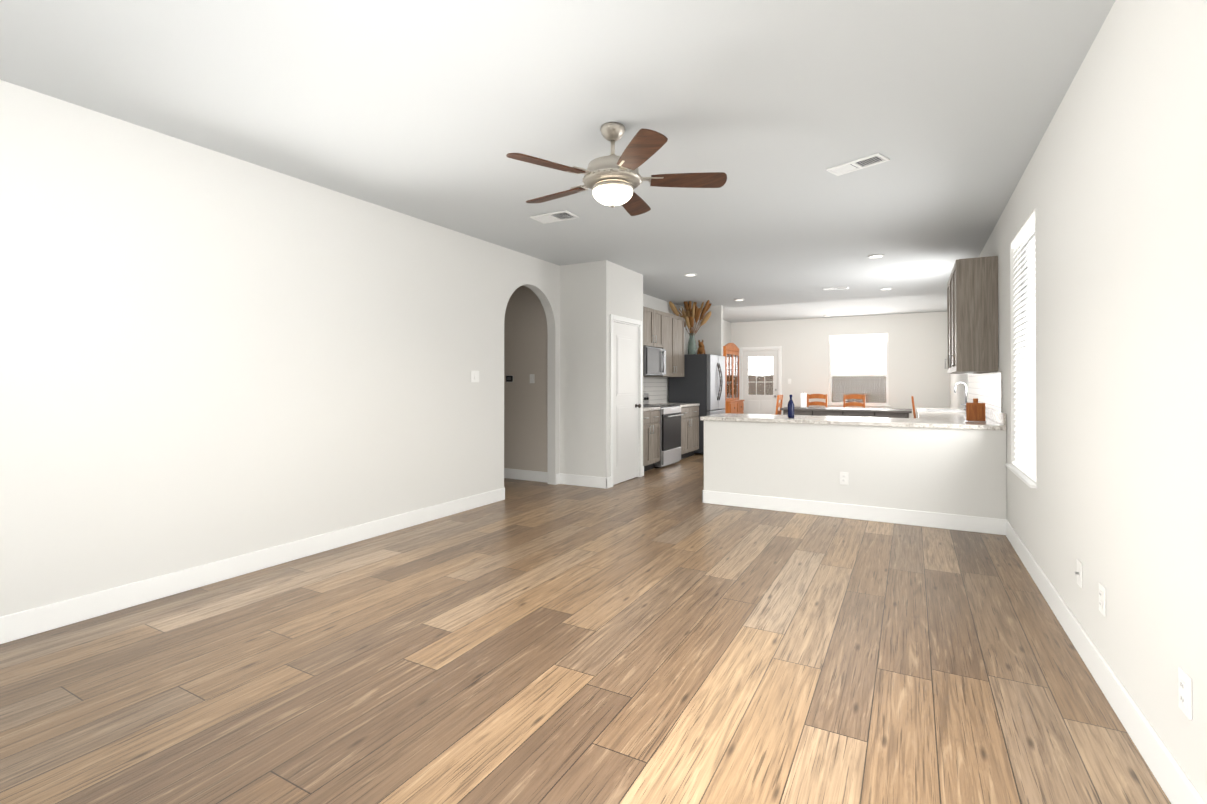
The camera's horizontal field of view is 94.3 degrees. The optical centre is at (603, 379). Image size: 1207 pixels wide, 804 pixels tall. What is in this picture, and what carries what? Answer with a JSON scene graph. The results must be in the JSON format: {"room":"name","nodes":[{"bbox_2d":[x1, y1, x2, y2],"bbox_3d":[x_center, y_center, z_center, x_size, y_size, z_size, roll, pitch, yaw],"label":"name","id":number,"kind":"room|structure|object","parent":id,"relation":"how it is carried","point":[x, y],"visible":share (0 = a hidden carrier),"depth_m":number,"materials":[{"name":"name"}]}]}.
{"room":"empty living room","nodes":[
{"label":"empty living room","id":0,"kind":"room"},
{"bbox_2d":[0,80,730,616],"bbox_3d":[-0.304,-0.060,7.615,0.120,2.740,14.290,0,0,29],"label":"wall","id":1,"kind":"structure","parent":0,"point":[208,356],"depth_m":3.54,"materials":[{"name":"white paint"}]},
{"bbox_2d":[0,487,504,643],"bbox_3d":[-2.352,1.222,3.746,0.014,0.132,5.310,0,0,29],"label":"baseboard","id":2,"kind":"structure","parent":1,"relation":"attached to","point":[33,621],"depth_m":3.49,"materials":[{"name":"white wood"}]},
{"bbox_2d":[471,371,478,381],"bbox_3d":[-1.299,-0.031,5.668,0.012,0.118,0.120,0,0,29],"label":"light switch","id":3,"kind":"object","parent":1,"relation":"attached to","point":[474,376],"visible":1,"depth_m":5.66,"materials":[{"name":"white plastic"}]},
{"bbox_2d":[643,306,646,376],"bbox_3d":[0.292,-0.582,8.210,0.347,1.050,0.755,0,0,29],"label":"upper cabinet","id":4,"kind":"object","parent":1,"relation":"attached to","point":[644,308],"depth_m":8.48,"materials":[{"name":"grey wood"}]},
{"bbox_2d":[647,307,662,348],"bbox_3d":[0.629,-0.808,8.824,0.347,0.590,0.760,0,0,29],"label":"upper cabinet","id":5,"kind":"object","parent":1,"relation":"attached to","point":[654,317],"depth_m":8.78,"materials":[{"name":"grey wood"}]},
{"bbox_2d":[643,346,665,375],"bbox_3d":[0.672,-0.283,8.797,0.446,0.430,0.750,0,0,29],"label":"microwave","id":6,"kind":"object","parent":5,"relation":"attached to","point":[654,361],"visible":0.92,"depth_m":8.62,"materials":[{"name":"silver metal"}]},
{"bbox_2d":[647,312,683,376],"bbox_3d":[1.034,-0.574,9.559,0.347,1.050,1.038,0,0,29],"label":"upper cabinet","id":7,"kind":"object","parent":1,"relation":"attached to","point":[663,330],"depth_m":9.47,"materials":[{"name":"grey wood"}]},
{"bbox_2d":[504,285,547,471],"bbox_3d":[-1.278,-0.061,7.505,1.480,2.740,0.120,0,0,29],"label":"wall","id":8,"kind":"structure","parent":0,"point":[525,357],"depth_m":7.26,"materials":[{"name":"beige paint"}]},
{"bbox_2d":[506,375,512,381],"bbox_3d":[-1.243,-0.011,7.402,0.110,0.090,0.024,0,0,29],"label":"thermostat","id":9,"kind":"object","parent":8,"relation":"attached to","point":[509,378],"visible":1,"depth_m":7.39,"materials":[{"name":"black plastic"}]},
{"bbox_2d":[504,468,546,481],"bbox_3d":[-1.310,1.243,7.439,1.480,0.132,0.014,0,0,29],"label":"baseboard","id":10,"kind":"structure","parent":8,"relation":"attached to","point":[528,475],"depth_m":7.27,"materials":[{"name":"white wood"}]},
{"bbox_2d":[530,374,534,382],"bbox_3d":[-0.924,-0.012,7.234,0.075,0.118,0.012,0,0,29],"label":"light switch","id":11,"kind":"object","parent":8,"relation":"attached to","point":[532,378],"visible":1,"depth_m":7.23,"materials":[{"name":"white plastic"}]},
{"bbox_2d":[0,0,1114,322],"bbox_3d":[1.049,-1.484,6.878,6.410,0.100,14.290,0,0,29],"label":"ceiling","id":12,"kind":"structure","parent":0,"point":[436,112],"depth_m":3.01,"materials":[{"name":"white paint"}]},
{"bbox_2d":[530,210,578,223],"bbox_3d":[-0.434,-1.438,4.960,0.380,0.012,0.220,0,0,29],"label":"ceiling vent","id":13,"kind":"object","parent":12,"relation":"in","point":[555,216],"visible":0.98,"depth_m":4.95,"materials":[{"name":"white metal"}]},
{"bbox_2d":[506,122,726,215],"bbox_3d":[0.039,-1.222,3.264,1.243,0.465,1.249,0,0,29],"label":"ceiling fan","id":14,"kind":"object","parent":12,"relation":"hanging from","point":[612,180],"visible":1,"depth_m":3.15,"materials":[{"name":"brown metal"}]},
{"bbox_2d":[684,273,696,275],"bbox_3d":[1.183,-1.423,7.609,0.176,0.012,0.176,0,0,29],"label":"recessed light","id":15,"kind":"object","parent":12,"relation":"in","point":[691,274],"visible":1,"depth_m":7.56,"materials":[{"name":"white plastic"}]},
{"bbox_2d":[823,286,848,289],"bbox_3d":[3.612,-1.417,8.704,0.360,0.012,0.160,0,0,29],"label":"ceiling vent","id":16,"kind":"object","parent":12,"relation":"in","point":[837,288],"visible":1,"depth_m":8.69,"materials":[{"name":"white metal"}]},
{"bbox_2d":[826,153,889,175],"bbox_3d":[1.708,-1.445,3.771,0.160,0.012,0.360,0,0,-39],"label":"ceiling vent","id":17,"kind":"object","parent":12,"relation":"in","point":[860,163],"visible":1,"depth_m":3.76,"materials":[{"name":"white metal"}]},
{"bbox_2d":[868,254,883,257],"bbox_3d":[3.158,-1.430,6.488,0.176,0.012,0.176,0,0,29],"label":"recessed light","id":18,"kind":"object","parent":12,"relation":"in","point":[876,256],"visible":1,"depth_m":6.48,"materials":[{"name":"white plastic"}]},
{"bbox_2d":[0,453,1170,803],"bbox_3d":[1.049,1.356,6.862,6.410,0.100,14.290,0,0,29],"label":"floor","id":19,"kind":"structure","parent":0,"point":[664,635],"depth_m":2.42,"materials":[{"name":"brown wood"}]},
{"bbox_2d":[643,409,659,470],"bbox_3d":[0.395,0.878,8.111,0.617,0.870,0.697,0,0,29],"label":"base cabinet","id":20,"kind":"object","parent":19,"relation":"on","point":[651,417],"depth_m":8.00,"materials":[{"name":"grey wood"}]},
{"bbox_2d":[643,407,658,408],"bbox_3d":[0.400,0.423,8.111,0.627,0.040,0.697,0,0,29],"label":"countertop","id":21,"kind":"structure","parent":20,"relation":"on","point":[643,407],"depth_m":8.08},
{"bbox_2d":[643,393,683,467],"bbox_3d":[0.805,0.766,8.717,0.697,1.100,0.750,0,0,29],"label":"range","id":22,"kind":"object","parent":19,"relation":"on","point":[670,433],"visible":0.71,"depth_m":8.50,"materials":[{"name":"silver metal"}]},
{"bbox_2d":[659,405,698,458],"bbox_3d":[1.166,0.886,9.512,0.617,0.870,0.980,0,0,29],"label":"base cabinet","id":23,"kind":"object","parent":19,"relation":"on","point":[690,419],"depth_m":9.40,"materials":[{"name":"grey wood"}]},
{"bbox_2d":[659,401,698,404],"bbox_3d":[1.170,0.431,9.512,0.627,0.040,0.980,0,0,29],"label":"countertop","id":24,"kind":"structure","parent":23,"relation":"on","point":[660,402],"depth_m":9.65,"materials":[{"name":"white stone"}]},
{"bbox_2d":[668,354,724,454],"bbox_3d":[1.761,0.441,10.299,0.849,1.770,0.910,0,0,29],"label":"fridge","id":25,"kind":"object","parent":19,"relation":"on","point":[702,381],"visible":0.58,"depth_m":9.89,"materials":[{"name":"grey metal"}]},
{"bbox_2d":[669,300,710,353],"bbox_3d":[1.646,-1.022,10.269,0.734,1.152,0.800,0,0,29],"label":"vase","id":26,"kind":"object","parent":25,"relation":"on","point":[691,313],"visible":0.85,"depth_m":10.15,"materials":[{"name":"teal glass"}]},
{"bbox_2d":[697,340,704,353],"bbox_3d":[1.839,-0.594,10.516,0.143,0.299,0.285,0,0,29],"label":"decorative figurine","id":27,"kind":"object","parent":25,"relation":"on","point":[701,349],"visible":0.73,"depth_m":10.44,"materials":[{"name":"brown"}]},
{"bbox_2d":[723,343,743,413],"bbox_3d":[2.781,0.259,12.563,0.509,2.160,1.140,0,0,29],"label":"china cabinet","id":28,"kind":"object","parent":19,"relation":"on","point":[734,403],"visible":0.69,"depth_m":12.44,"materials":[{"name":"orange wood"}]},
{"bbox_2d":[775,394,782,414],"bbox_3d":[3.451,0.822,11.735,0.534,1.026,0.460,0,0,29],"label":"chair","id":29,"kind":"object","parent":19,"relation":"on","point":[779,397],"visible":0.29,"depth_m":11.60,"materials":[{"name":"orange wood"}]},
{"bbox_2d":[760,423,799,498],"bbox_3d":[1.856,0.865,5.956,0.492,0.870,0.605,0,0,29],"label":"base cabinet","id":30,"kind":"object","parent":19,"relation":"on","point":[779,442],"depth_m":5.54,"materials":[{"name":"white paint"}]},
{"bbox_2d":[807,394,827,406],"bbox_3d":[4.604,0.825,12.153,0.460,1.026,0.534,0,0,29],"label":"dining chair","id":31,"kind":"object","parent":19,"relation":"on","point":[819,396],"visible":0.21,"depth_m":12.35,"materials":[{"name":"orange wood"}]},
{"bbox_2d":[800,423,839,502],"bbox_3d":[2.185,0.864,5.774,0.493,0.870,0.605,0,0,29],"label":"base cabinet","id":32,"kind":"object","parent":19,"relation":"on","point":[819,443],"depth_m":5.36,"materials":[{"name":"white paint"}]},
{"bbox_2d":[780,407,911,417],"bbox_3d":[4.760,0.950,11.026,2.300,0.760,0.980,0,0,29],"label":"dining table","id":33,"kind":"object","parent":19,"relation":"on","point":[861,412],"visible":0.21,"depth_m":10.63,"materials":[{"name":"black wood"}]},
{"bbox_2d":[800,392,807,408],"bbox_3d":[3.951,0.403,11.052,0.156,0.333,0.156,0,0,29],"label":"paper towel roll","id":34,"kind":"object","parent":33,"relation":"on","point":[803,400],"visible":1,"depth_m":11.01,"materials":[{"name":"white paper"}]},
{"bbox_2d":[843,394,864,407],"bbox_3d":[5.261,0.823,11.792,0.460,1.026,0.534,0,0,29],"label":"dining chair","id":35,"kind":"object","parent":19,"relation":"on","point":[853,396],"visible":0.21,"depth_m":12.00,"materials":[{"name":"orange wood"}]},
{"bbox_2d":[840,427,883,507],"bbox_3d":[2.515,0.863,5.593,0.492,0.870,0.605,0,0,29],"label":"base cabinet","id":36,"kind":"object","parent":19,"relation":"on","point":[861,448],"depth_m":5.18,"materials":[{"name":"white paint"}]},
{"bbox_2d":[840,472,847,484],"bbox_3d":[2.257,0.926,5.252,0.075,0.118,0.010,0,0,29],"label":"outlet","id":37,"kind":"object","parent":36,"relation":"attached to","point":[843,478],"visible":1,"depth_m":5.25,"materials":[{"name":"white plastic"}]},
{"bbox_2d":[702,490,1003,534],"bbox_3d":[2.188,1.231,5.286,2.614,0.132,0.014,0,0,29],"label":"baseboard","id":38,"kind":"structure","parent":36,"relation":"attached to","point":[870,513],"depth_m":5.17,"materials":[{"name":"white wood"}]},
{"bbox_2d":[700,413,1006,430],"bbox_3d":[2.365,0.408,5.611,2.648,0.040,0.773,0,0,29],"label":"countertop","id":39,"kind":"structure","parent":36,"relation":"on","point":[833,421],"depth_m":5.29,"materials":[{"name":"white stone"}]},
{"bbox_2d":[787,395,793,417],"bbox_3d":[1.910,0.270,5.704,0.068,0.235,0.068,0,0,29],"label":"soap bottle","id":40,"kind":"object","parent":39,"relation":"on","point":[790,405],"visible":1,"depth_m":5.68,"materials":[{"name":"blue glass"}]},
{"bbox_2d":[966,398,985,420],"bbox_3d":[3.468,0.280,5.217,0.150,0.209,0.047,0,0,29],"label":"cutting board","id":41,"kind":"object","parent":39,"relation":"on","point":[975,410],"visible":1,"depth_m":5.21,"materials":[{"name":"orange wood"}]},
{"bbox_2d":[884,427,923,510],"bbox_3d":[2.818,0.862,5.426,0.431,0.870,0.605,0,0,29],"label":"base cabinet","id":42,"kind":"object","parent":19,"relation":"on","point":[903,446],"depth_m":5.02,"materials":[{"name":"white paint"}]},
{"bbox_2d":[916,407,965,418],"bbox_3d":[4.117,0.415,6.699,0.627,0.040,2.827,0,0,29],"label":"countertop","id":43,"kind":"structure","parent":42,"relation":"on","point":[922,413],"depth_m":6.50,"materials":[{"name":"white stone"}]},
{"bbox_2d":[911,396,915,417],"bbox_3d":[5.989,0.814,10.339,0.534,1.026,0.460,0,0,29],"label":"chair","id":44,"kind":"object","parent":19,"relation":"on","point":[913,406],"visible":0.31,"depth_m":10.26,"materials":[{"name":"orange wood"}]},
{"bbox_2d":[559,260,642,477],"bbox_3d":[-0.006,-0.062,7.337,0.670,2.740,1.050,0,0,29],"label":"wall","id":45,"kind":"structure","parent":0,"point":[594,295],"depth_m":6.88,"materials":[{"name":"white paint"}]},
{"bbox_2d":[556,473,610,488],"bbox_3d":[-0.258,1.240,6.857,0.684,0.132,0.060,0,0,29],"label":"baseboard","id":46,"kind":"structure","parent":45,"relation":"attached to","point":[568,479],"depth_m":6.84,"materials":[{"name":"white wood"}]},
{"bbox_2d":[610,314,641,486],"bbox_3d":[0.270,0.258,7.200,0.182,2.100,0.900,0,0,29],"label":"pantry door","id":47,"kind":"structure","parent":45,"relation":"in","point":[625,348],"depth_m":7.17,"materials":[{"name":"white wood"}]},
{"bbox_2d":[685,305,722,355],"bbox_3d":[1.946,-0.041,10.834,0.720,2.740,0.120,0,0,29],"label":"wall","id":48,"kind":"structure","parent":0,"point":[709,333],"depth_m":10.70,"materials":[{"name":"white paint"}]},
{"bbox_2d":[731,312,949,417],"bbox_3d":[5.165,-0.030,12.692,4.570,2.740,0.120,0,0,29],"label":"wall","id":49,"kind":"structure","parent":0,"point":[917,352],"depth_m":12.21,"materials":[{"name":"white paint"}]},
{"bbox_2d":[739,346,781,414],"bbox_3d":[3.770,0.281,13.441,1.010,2.125,0.147,0,0,29],"label":"door","id":50,"kind":"structure","parent":49,"relation":"in","point":[760,379],"depth_m":13.45,"materials":[{"name":"white wood"}]},
{"bbox_2d":[828,333,889,405],"bbox_3d":[5.641,-0.211,12.406,1.260,1.581,0.145,0,0,29],"label":"window","id":51,"kind":"structure","parent":49,"relation":"in","point":[858,363],"depth_m":12.43,"materials":[{"name":"white glass"}]},
{"bbox_2d":[950,0,1206,803],"bbox_3d":[3.805,-0.073,5.354,0.120,2.740,14.290,0,0,29],"label":"wall","id":52,"kind":"structure","parent":0,"point":[1110,190],"depth_m":2.05,"materials":[{"name":"white paint"}]},
{"bbox_2d":[945,281,948,373],"bbox_3d":[4.026,-0.593,6.224,0.322,1.050,0.558,0,0,29],"label":"upper cabinet","id":53,"kind":"object","parent":52,"relation":"attached to","point":[947,359],"depth_m":6.49,"materials":[{"name":"grey wood"}]},
{"bbox_2d":[949,256,997,373],"bbox_3d":[3.692,-0.597,5.618,0.322,1.050,1.058,0,0,29],"label":"upper cabinet","id":54,"kind":"object","parent":52,"relation":"attached to","point":[972,315],"depth_m":5.17,"materials":[{"name":"grey wood"}]},
{"bbox_2d":[985,407,1006,426],"bbox_3d":[4.194,0.342,6.210,0.020,0.100,3.570,0,0,29],"label":"backsplash","id":55,"kind":"structure","parent":52,"relation":"attached to","point":[1000,417],"depth_m":5.02,"materials":[{"name":"white tile"}]},
{"bbox_2d":[1005,211,1036,487],"bbox_3d":[3.031,-0.200,3.994,0.145,1.781,1.080,0,0,29],"label":"window","id":56,"kind":"structure","parent":52,"relation":"in","point":[1025,418],"depth_m":4.06,"materials":[{"name":"white"}]},
{"bbox_2d":[1075,559,1081,587],"bbox_3d":[2.232,0.911,2.635,0.019,0.118,0.075,0,0,29],"label":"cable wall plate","id":57,"kind":"object","parent":52,"relation":"attached to","point":[1079,573],"visible":0.98,"depth_m":2.62,"materials":[{"name":"white plastic"}]},
{"bbox_2d":[1099,582,1105,616],"bbox_3d":[2.062,0.909,2.318,0.010,0.118,0.075,0,0,29],"label":"electrical outlet","id":58,"kind":"object","parent":52,"relation":"attached to","point":[1102,599],"visible":1,"depth_m":2.30,"materials":[{"name":"white plastic"}]},
{"bbox_2d":[1004,519,1205,803],"bbox_3d":[3.746,1.231,5.379,0.014,0.132,14.050,0,0,29],"label":"baseboard","id":59,"kind":"structure","parent":52,"relation":"attached to","point":[1170,776],"depth_m":2.12,"materials":[{"name":"white wood"}]},
{"bbox_2d":[1178,667,1191,719],"bbox_3d":[1.677,0.905,1.617,0.010,0.118,0.075,0,0,29],"label":"electrical outlet","id":60,"kind":"object","parent":52,"relation":"attached to","point":[1185,691],"visible":1,"depth_m":1.61,"materials":[{"name":"white plastic"}]}
]}

